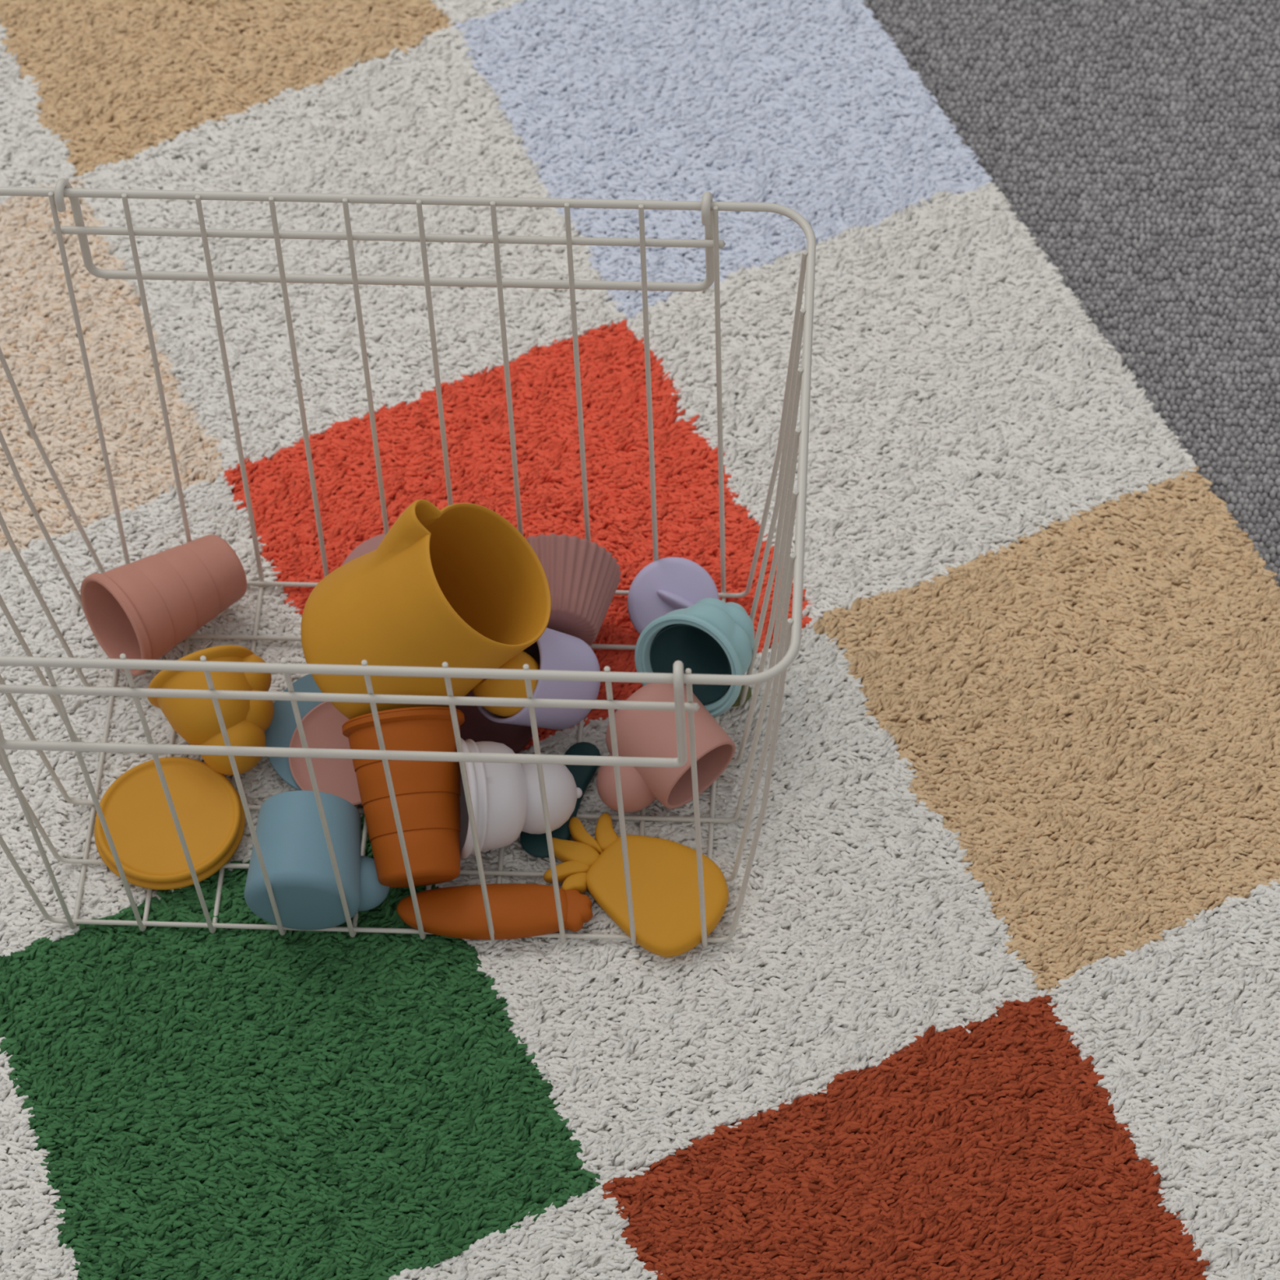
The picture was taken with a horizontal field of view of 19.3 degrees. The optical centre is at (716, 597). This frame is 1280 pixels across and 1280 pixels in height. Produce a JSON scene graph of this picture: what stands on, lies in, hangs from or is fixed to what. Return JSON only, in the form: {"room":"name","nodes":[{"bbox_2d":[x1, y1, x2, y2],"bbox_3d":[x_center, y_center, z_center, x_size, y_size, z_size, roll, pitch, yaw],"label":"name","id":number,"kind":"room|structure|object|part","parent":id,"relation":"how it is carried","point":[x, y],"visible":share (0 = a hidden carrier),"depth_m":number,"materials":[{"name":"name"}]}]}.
{"room":"playroom","nodes":[
{"label":"playroom","id":0,"kind":"room"},
{"bbox_2d":[863,0,1279,587],"bbox_3d":[-0.126,0.077,1.557,3.200,0.021,3.200,1,55,2],"label":"floor","id":1,"kind":"structure","parent":0,"point":[1137,142],"depth_m":1.73,"materials":[{"name":"grey carpet"}]},
{"bbox_2d":[0,0,1279,1279],"bbox_3d":[-0.245,-0.006,1.599,0.862,0.015,1.292,-23,57,-14],"label":"rug","id":2,"kind":"object","parent":1,"relation":"on","point":[994,993],"visible":0.88,"depth_m":1.56,"materials":[{"name":"carpet"}]},
{"bbox_2d":[0,177,816,947],"bbox_3d":[-0.129,0.000,1.448,0.329,0.230,0.226,1,55,2],"label":"wire basket","id":3,"kind":"object","parent":2,"relation":"on","point":[792,441],"visible":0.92,"depth_m":1.43,"materials":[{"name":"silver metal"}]},
{"bbox_2d":[80,534,247,675],"bbox_3d":[-0.228,-0.003,1.554,0.064,0.046,0.046,-38,62,-23],"label":"cup","id":4,"kind":"object","parent":3,"relation":"in","point":[144,608],"visible":0.95,"depth_m":1.55,"materials":[{"name":"pink plastic"}]},
{"bbox_2d":[93,756,244,889],"bbox_3d":[-0.221,0.091,1.517,0.061,0.008,0.061,1,55,2],"label":"plate","id":5,"kind":"object","parent":3,"relation":"in","point":[210,811],"visible":0.91,"depth_m":1.51,"materials":[{"name":"yellow plastic"}]},
{"bbox_2d":[146,644,274,775],"bbox_3d":[-0.199,0.042,1.525,0.046,0.047,0.050,-37,62,-22],"label":"cup","id":6,"kind":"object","parent":3,"relation":"in","point":[195,720],"depth_m":1.51,"materials":[{"name":"yellow plastic"}]},
{"bbox_2d":[264,674,324,790],"bbox_3d":[-0.156,0.056,1.536,0.057,0.012,0.057,30,61,20],"label":"round plate","id":7,"kind":"object","parent":3,"relation":"in","point":[282,728],"visible":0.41,"depth_m":1.54,"materials":[{"name":"blue plastic"}]},
{"bbox_2d":[244,790,390,929],"bbox_3d":[-0.157,0.105,1.483,0.054,0.045,0.045,3,55,4],"label":"cup","id":8,"kind":"object","parent":3,"relation":"in","point":[289,830],"visible":0.94,"depth_m":1.47,"materials":[{"name":"blue plastic"}]},
{"bbox_3d":[-0.141,0.114,1.490,0.024,0.022,0.022,4,58,-4],"label":"handle","id":9,"kind":"part","parent":8,"relation":"part of","materials":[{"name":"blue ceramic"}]},
{"bbox_2d":[288,702,361,805],"bbox_3d":[-0.150,0.063,1.527,0.049,0.012,0.048,27,60,19],"label":"round plate","id":10,"kind":"object","parent":3,"relation":"in","point":[322,725],"visible":0.38,"depth_m":1.53,"materials":[{"name":"pink plastic"}]},
{"bbox_3d":[-0.135,0.038,1.316,0.249,0.058,0.012,1,55,2],"label":"handle","id":11,"kind":"part","parent":3,"relation":"part of","materials":[{"name":"beige metal"}]},
{"bbox_2d":[341,533,384,565],"bbox_3d":[-0.134,-0.006,1.581,0.053,0.011,0.053,1,55,2],"label":"cover","id":12,"kind":"object","parent":3,"relation":"in","point":[372,544],"visible":0.12,"depth_m":1.59,"materials":[{"name":"plastic"}]},
{"bbox_3d":[-0.125,-0.137,1.438,0.249,0.058,0.012,1,55,2],"label":"handle","id":13,"kind":"part","parent":3,"relation":"part of","materials":[{"name":"beige metal"}]},
{"bbox_2d":[342,706,464,887],"bbox_3d":[-0.118,0.076,1.490,0.049,0.062,0.076,-13,56,-8],"label":"cup","id":14,"kind":"object","parent":3,"relation":"in","point":[428,793],"visible":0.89,"depth_m":1.48,"materials":[{"name":"orange plastic"}]},
{"bbox_2d":[301,499,551,719],"bbox_3d":[-0.116,0.005,1.495,0.101,0.106,0.074,-6,55,-3],"label":"pitcher","id":15,"kind":"object","parent":3,"relation":"in","point":[459,585],"visible":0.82,"depth_m":1.48,"materials":[{"name":"yellow plastic"}]},
{"bbox_3d":[-0.082,0.036,1.507,0.025,0.031,0.024,44,39,-18],"label":"handle","id":16,"kind":"part","parent":15,"relation":"part of","materials":[{"name":"yellow plastic"}]},
{"bbox_2d":[455,689,532,753],"bbox_3d":[-0.094,0.052,1.544,0.040,0.004,0.040,1,55,2],"label":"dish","id":17,"kind":"object","parent":3,"relation":"in","point":[476,726],"visible":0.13,"depth_m":1.54,"materials":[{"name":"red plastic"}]},
{"bbox_2d":[396,883,592,939],"bbox_3d":[-0.088,0.124,1.489,0.078,0.010,0.024,1,55,2],"label":"carrot","id":18,"kind":"object","parent":3,"relation":"in","point":[517,910],"visible":0.94,"depth_m":1.49,"materials":[{"name":"orange plastic"}]},
{"bbox_2d":[459,737,582,858],"bbox_3d":[-0.084,0.074,1.500,0.056,0.048,0.048,-20,57,-12],"label":"cup","id":19,"kind":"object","parent":3,"relation":"in","point":[506,798],"depth_m":1.49,"materials":[{"name":"grey plastic"}]},
{"bbox_2d":[471,627,599,729],"bbox_3d":[-0.073,0.033,1.522,0.053,0.053,0.043,-14,56,-8],"label":"cup","id":20,"kind":"object","parent":3,"relation":"in","point":[554,650],"visible":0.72,"depth_m":1.51,"materials":[{"name":"purple plastic"}]},
{"bbox_2d":[520,742,600,857],"bbox_3d":[-0.062,0.082,1.522,0.020,0.004,0.058,18,57,13],"label":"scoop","id":21,"kind":"object","parent":3,"relation":"in","point":[535,845],"visible":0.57,"depth_m":1.52,"materials":[{"name":"teal plastic"}]},
{"bbox_2d":[525,533,621,645],"bbox_3d":[-0.067,0.002,1.548,0.055,0.055,0.032,0,55,0],"label":"cup","id":22,"kind":"object","parent":3,"relation":"in","point":[584,579],"depth_m":1.53,"materials":[{"name":"plastic"}]},
{"bbox_2d":[543,812,728,957],"bbox_3d":[-0.032,0.111,1.499,0.078,0.007,0.047,31,61,21],"label":"pineapple","id":23,"kind":"object","parent":3,"relation":"in","point":[664,886],"visible":0.97,"depth_m":1.49,"materials":[{"name":"yellow plastic"}]},
{"bbox_3d":[-0.060,0.109,1.501,0.019,0.005,0.007,-12,55,-7],"label":"crown","id":24,"kind":"part","parent":23,"relation":"part of","materials":[{"name":"yellow plastic"}]},
{"bbox_3d":[-0.056,0.114,1.498,0.012,0.006,0.008,-11,55,-7],"label":"crown","id":25,"kind":"part","parent":23,"relation":"part of","materials":[{"name":"yellow plastic"}]},
{"bbox_3d":[-0.058,0.102,1.506,0.024,0.006,0.010,19,58,14],"label":"crown","id":26,"kind":"part","parent":23,"relation":"part of","materials":[{"name":"yellow plastic"}]},
{"bbox_3d":[-0.053,0.097,1.509,0.006,0.006,0.022,-30,60,-18],"label":"crown","id":27,"kind":"part","parent":23,"relation":"part of","materials":[{"name":"yellow plastic"}]},
{"bbox_3d":[-0.044,0.095,1.511,0.010,0.005,0.018,1,55,2],"label":"crown","id":28,"kind":"part","parent":23,"relation":"part of","materials":[{"name":"yellow plastic"}]},
{"bbox_2d":[596,683,735,813],"bbox_3d":[-0.024,0.062,1.511,0.055,0.044,0.044,-36,61,-21],"label":"cup","id":29,"kind":"object","parent":3,"relation":"in","point":[639,733],"visible":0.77,"depth_m":1.50,"materials":[{"name":"pink plastic"}]},
{"bbox_3d":[-0.035,0.073,1.514,0.029,0.026,0.026,-42,70,-4],"label":"handle","id":30,"kind":"part","parent":29,"relation":"part of","materials":[{"name":"pink plastic"}]},
{"bbox_2d":[626,556,719,634],"bbox_3d":[-0.018,0.002,1.567,0.038,0.021,0.034,10,56,8],"label":"lid","id":31,"kind":"object","parent":3,"relation":"in","point":[665,585],"visible":0.64,"depth_m":1.56,"materials":[{"name":"purple plastic"}]},
{"bbox_2d":[635,597,755,717],"bbox_3d":[-0.003,0.023,1.521,0.052,0.043,0.044,-29,59,-18],"label":"cup","id":32,"kind":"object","parent":3,"relation":"in","point":[709,636],"depth_m":1.52,"materials":[{"name":"teal plastic"}]},
{"bbox_2d":[731,684,751,706],"bbox_3d":[0.006,0.039,1.551,0.017,0.003,0.014,1,55,2],"label":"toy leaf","id":33,"kind":"object","parent":3,"relation":"in","point":[736,703],"visible":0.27,"depth_m":1.55,"materials":[{"name":"green plastic"}]}
]}

